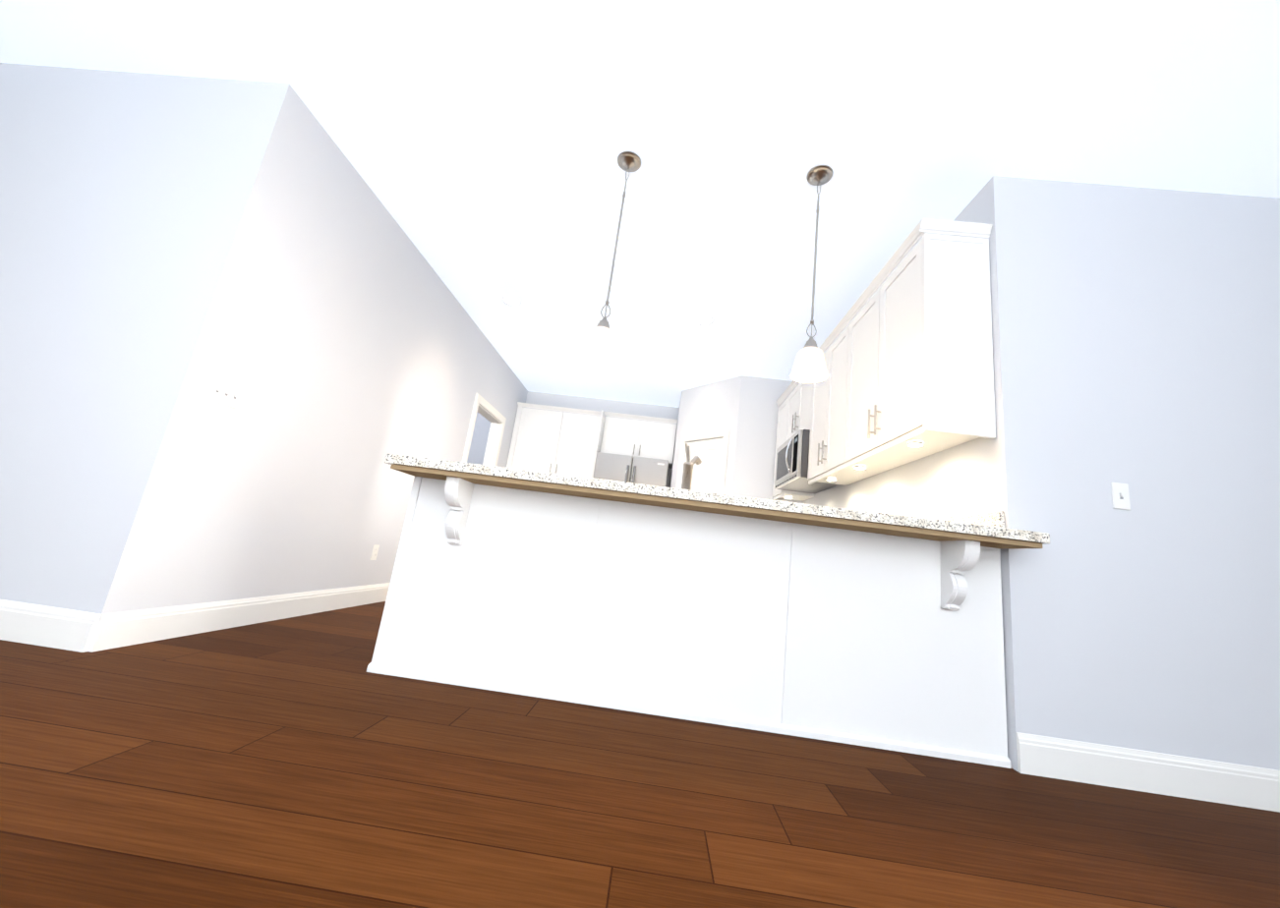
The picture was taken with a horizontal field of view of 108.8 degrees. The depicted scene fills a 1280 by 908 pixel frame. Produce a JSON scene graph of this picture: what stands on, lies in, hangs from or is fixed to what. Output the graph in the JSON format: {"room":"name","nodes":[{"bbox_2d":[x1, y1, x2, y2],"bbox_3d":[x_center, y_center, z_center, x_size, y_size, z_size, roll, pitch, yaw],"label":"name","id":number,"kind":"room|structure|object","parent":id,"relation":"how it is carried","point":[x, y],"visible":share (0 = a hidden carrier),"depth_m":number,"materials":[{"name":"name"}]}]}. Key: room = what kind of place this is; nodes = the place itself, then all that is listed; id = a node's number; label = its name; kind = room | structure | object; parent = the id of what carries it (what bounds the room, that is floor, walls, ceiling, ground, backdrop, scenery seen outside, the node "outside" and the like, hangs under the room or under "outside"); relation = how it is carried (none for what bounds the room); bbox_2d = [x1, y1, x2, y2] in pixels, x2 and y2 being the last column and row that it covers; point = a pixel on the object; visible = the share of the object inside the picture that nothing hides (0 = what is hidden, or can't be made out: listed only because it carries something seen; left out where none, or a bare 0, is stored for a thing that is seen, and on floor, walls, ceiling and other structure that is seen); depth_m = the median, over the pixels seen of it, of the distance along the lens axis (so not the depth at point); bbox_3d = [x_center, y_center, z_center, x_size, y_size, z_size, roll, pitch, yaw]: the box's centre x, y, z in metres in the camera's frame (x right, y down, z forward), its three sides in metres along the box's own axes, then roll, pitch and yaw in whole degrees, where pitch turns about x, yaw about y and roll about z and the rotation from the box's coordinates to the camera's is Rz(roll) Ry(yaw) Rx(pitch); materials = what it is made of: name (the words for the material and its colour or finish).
{"room":"living room","nodes":[
{"label":"living room","id":0,"kind":"room"},
{"bbox_2d":[0,62,306,651],"bbox_3d":[-2.917,-0.663,2.174,1.920,2.743,0.120,7,-12,3],"label":"wall","id":1,"kind":"structure","parent":0,"point":[135,209],"depth_m":2.12,"materials":[{"name":"paint"}]},
{"bbox_2d":[0,599,90,651],"bbox_3d":[-3.098,0.583,1.838,1.890,0.140,0.015,7,-12,3],"label":"baseboard","id":2,"kind":"structure","parent":1,"relation":"attached to","point":[20,622],"depth_m":1.79,"materials":[{"name":"white wood"}]},
{"bbox_2d":[134,107,527,610],"bbox_3d":[-1.950,-0.064,4.387,0.120,2.743,4.520,7,-12,3],"label":"wall","id":3,"kind":"structure","parent":0,"point":[358,347],"depth_m":2.78,"materials":[{"name":"white paint"}]},
{"bbox_2d":[206,375,244,409],"bbox_3d":[-1.983,-0.293,2.201,0.014,0.115,0.162,7,-12,3],"label":"switch plate","id":4,"kind":"object","parent":3,"relation":"attached to","point":[222,391],"depth_m":2.19,"materials":[{"name":"white plastic"}]},
{"bbox_2d":[74,582,390,652],"bbox_3d":[-2.078,1.001,3.170,0.016,0.140,2.859,7,-12,3],"label":"baseboard","id":5,"kind":"structure","parent":3,"relation":"attached to","point":[113,630],"depth_m":2.23,"materials":[{"name":"white wood"}]},
{"bbox_2d":[370,544,379,560],"bbox_3d":[-2.032,0.756,3.514,0.009,0.115,0.070,7,-12,3],"label":"switch plate","id":6,"kind":"object","parent":3,"relation":"attached to","point":[376,548],"depth_m":3.51,"materials":[{"name":"white plastic"}]},
{"bbox_2d":[462,393,506,466],"bbox_3d":[-1.949,0.450,5.248,0.146,2.105,0.970,7,-12,3],"label":"trim","id":7,"kind":"structure","parent":3,"relation":"attached to","point":[487,410],"depth_m":5.69,"materials":[{"name":"white wood"}]},
{"bbox_2d":[466,412,491,465],"bbox_3d":[-2.524,0.339,6.612,1.180,2.743,0.100,7,-12,3],"label":"wall","id":8,"kind":"structure","parent":0,"point":[479,441],"depth_m":6.66,"materials":[{"name":"paint"}]},
{"bbox_2d":[525,391,678,487],"bbox_3d":[-0.666,0.548,6.465,2.330,2.743,0.120,7,-12,3],"label":"wall","id":9,"kind":"structure","parent":0,"point":[593,404],"depth_m":6.67,"materials":[{"name":"white paint"}]},
{"bbox_2d":[506,406,612,478],"bbox_3d":[-1.117,-0.050,6.369,1.297,1.035,0.346,7,-12,3],"label":"upper cabinet","id":10,"kind":"object","parent":9,"relation":"attached to","point":[559,442],"depth_m":6.24,"materials":[{"name":"white wood"}]},
{"bbox_2d":[604,417,677,468],"bbox_3d":[-0.017,-0.156,6.356,0.984,0.556,0.346,7,-12,3],"label":"upper cabinet","id":11,"kind":"object","parent":9,"relation":"attached to","point":[633,437],"depth_m":6.19,"materials":[{"name":"white wood"}]},
{"bbox_2d":[0,601,1279,907],"bbox_3d":[-0.268,1.124,2.076,7.600,0.100,8.820,7,-12,3],"label":"floor","id":12,"kind":"structure","parent":0,"point":[305,761],"depth_m":1.18,"materials":[{"name":"brown wood"}]},
{"bbox_2d":[592,452,668,486],"bbox_3d":[-0.193,0.964,5.853,0.908,1.800,0.807,7,-12,3],"label":"refrigerator","id":13,"kind":"object","parent":12,"relation":"on","point":[631,469],"visible":0.19,"depth_m":5.70,"materials":[{"name":"grey metal"}]},
{"bbox_2d":[783,550,1007,767],"bbox_3d":[1.175,0.908,2.240,0.699,0.750,0.596,7,-12,3],"label":"peninsula panel","id":14,"kind":"object","parent":12,"relation":"on","point":[873,635],"depth_m":1.92,"materials":[{"name":"white wood"}]},
{"bbox_2d":[384,454,1049,550],"bbox_3d":[0.275,0.219,2.308,2.710,0.140,0.900,7,-12,3],"label":"countertop","id":15,"kind":"structure","parent":14,"relation":"on","point":[990,524],"depth_m":1.83,"materials":[{"name":"stone"}]},
{"bbox_2d":[681,443,701,490],"bbox_3d":[0.248,0.085,2.204,0.094,0.267,0.088,7,-12,3],"label":"faucet","id":16,"kind":"object","parent":15,"relation":"on","point":[688,465],"visible":0.79,"depth_m":2.17,"materials":[{"name":"silver metal"}]},
{"bbox_2d":[0,0,1279,407],"bbox_3d":[0.089,-1.634,2.667,7.600,0.100,8.820,7,-12,3],"label":"ceiling","id":17,"kind":"structure","parent":0,"point":[482,144],"depth_m":2.25,"materials":[{"name":"white paint"}]},
{"bbox_2d":[501,295,521,306],"bbox_3d":[-1.187,-1.411,4.227,0.175,0.004,0.175,18,-16,-40],"label":"recessed light","id":18,"kind":"object","parent":17,"relation":"in","point":[510,301],"depth_m":4.22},
{"bbox_2d":[581,151,640,362],"bbox_3d":[-0.133,-1.063,2.426,0.179,1.162,0.179,7,-12,3],"label":"pendant light","id":19,"kind":"object","parent":17,"relation":"hanging from","point":[600,345],"visible":1,"depth_m":2.37,"materials":[{"name":"white glass"}]},
{"bbox_2d":[790,165,833,383],"bbox_3d":[0.898,-0.945,2.356,0.179,1.162,0.179,7,-12,3],"label":"pendant light","id":20,"kind":"object","parent":17,"relation":"hanging from","point":[809,366],"visible":1,"depth_m":2.30,"materials":[{"name":"white glass"}]},
{"bbox_2d":[669,375,802,503],"bbox_3d":[1.060,0.590,5.621,1.400,2.743,1.400,7,-12,3],"label":"wall","id":21,"kind":"structure","parent":0,"point":[744,409],"depth_m":5.15,"materials":[{"name":"white paint"}]},
{"bbox_2d":[675,429,730,494],"bbox_3d":[0.638,0.778,5.229,0.101,2.110,0.750,17,-15,-38],"label":"door","id":22,"kind":"structure","parent":21,"relation":"attached to","point":[709,473],"depth_m":5.33,"materials":[{"name":"white wood"}]},
{"bbox_2d":[802,194,987,519],"bbox_3d":[1.749,0.245,3.595,0.120,2.743,2.900,7,-12,3],"label":"wall","id":23,"kind":"structure","parent":0,"point":[957,475],"depth_m":2.60,"materials":[{"name":"white paint"}]},
{"bbox_2d":[772,399,814,501],"bbox_3d":[1.631,-0.058,4.783,0.316,1.018,0.446,7,-12,3],"label":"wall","id":24,"kind":"structure","parent":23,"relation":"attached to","point":[777,494],"depth_m":4.85,"materials":[{"name":"white paint"}]},
{"bbox_2d":[784,381,808,442],"bbox_3d":[1.642,-0.390,4.300,0.316,0.572,0.760,7,-12,3],"label":"upper cabinet","id":25,"kind":"object","parent":23,"relation":"attached to","point":[796,402],"depth_m":4.39,"materials":[{"name":"white wood"}]},
{"bbox_2d":[774,429,837,493],"bbox_3d":[1.510,0.085,4.201,0.452,0.417,0.748,7,-12,3],"label":"microwave","id":26,"kind":"object","parent":25,"relation":"attached to","point":[791,465],"visible":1,"depth_m":4.04,"materials":[{"name":"grey metal"}]},
{"bbox_2d":[804,328,878,485],"bbox_3d":[1.589,-0.336,3.509,0.316,1.018,0.887,7,-12,3],"label":"upper cabinet","id":27,"kind":"object","parent":23,"relation":"attached to","point":[822,417],"depth_m":3.50,"materials":[{"name":"white wood"}]},
{"bbox_2d":[839,230,995,473],"bbox_3d":[1.563,-0.511,2.710,0.317,1.018,0.993,7,-12,3],"label":"upper cabinet","id":28,"kind":"object","parent":23,"relation":"attached to","point":[908,354],"depth_m":2.32,"materials":[{"name":"white wood"}]},
{"bbox_2d":[977,175,1279,771],"bbox_3d":[2.658,0.035,2.064,2.050,2.743,0.120,7,-12,3],"label":"wall","id":29,"kind":"structure","parent":0,"point":[1135,334],"depth_m":2.02,"materials":[{"name":"white paint"}]},
{"bbox_2d":[1110,482,1130,510],"bbox_3d":[2.084,0.182,1.982,0.070,0.115,0.014,7,-12,3],"label":"switch plate","id":30,"kind":"object","parent":29,"relation":"attached to","point":[1120,492],"depth_m":1.98,"materials":[{"name":"white plastic"}]},
{"bbox_2d":[1016,732,1279,813],"bbox_3d":[2.492,1.283,1.728,2.049,0.140,0.015,7,-12,3],"label":"baseboard","id":31,"kind":"structure","parent":29,"relation":"attached to","point":[1038,756],"depth_m":1.75,"materials":[{"name":"white wood"}]}
]}

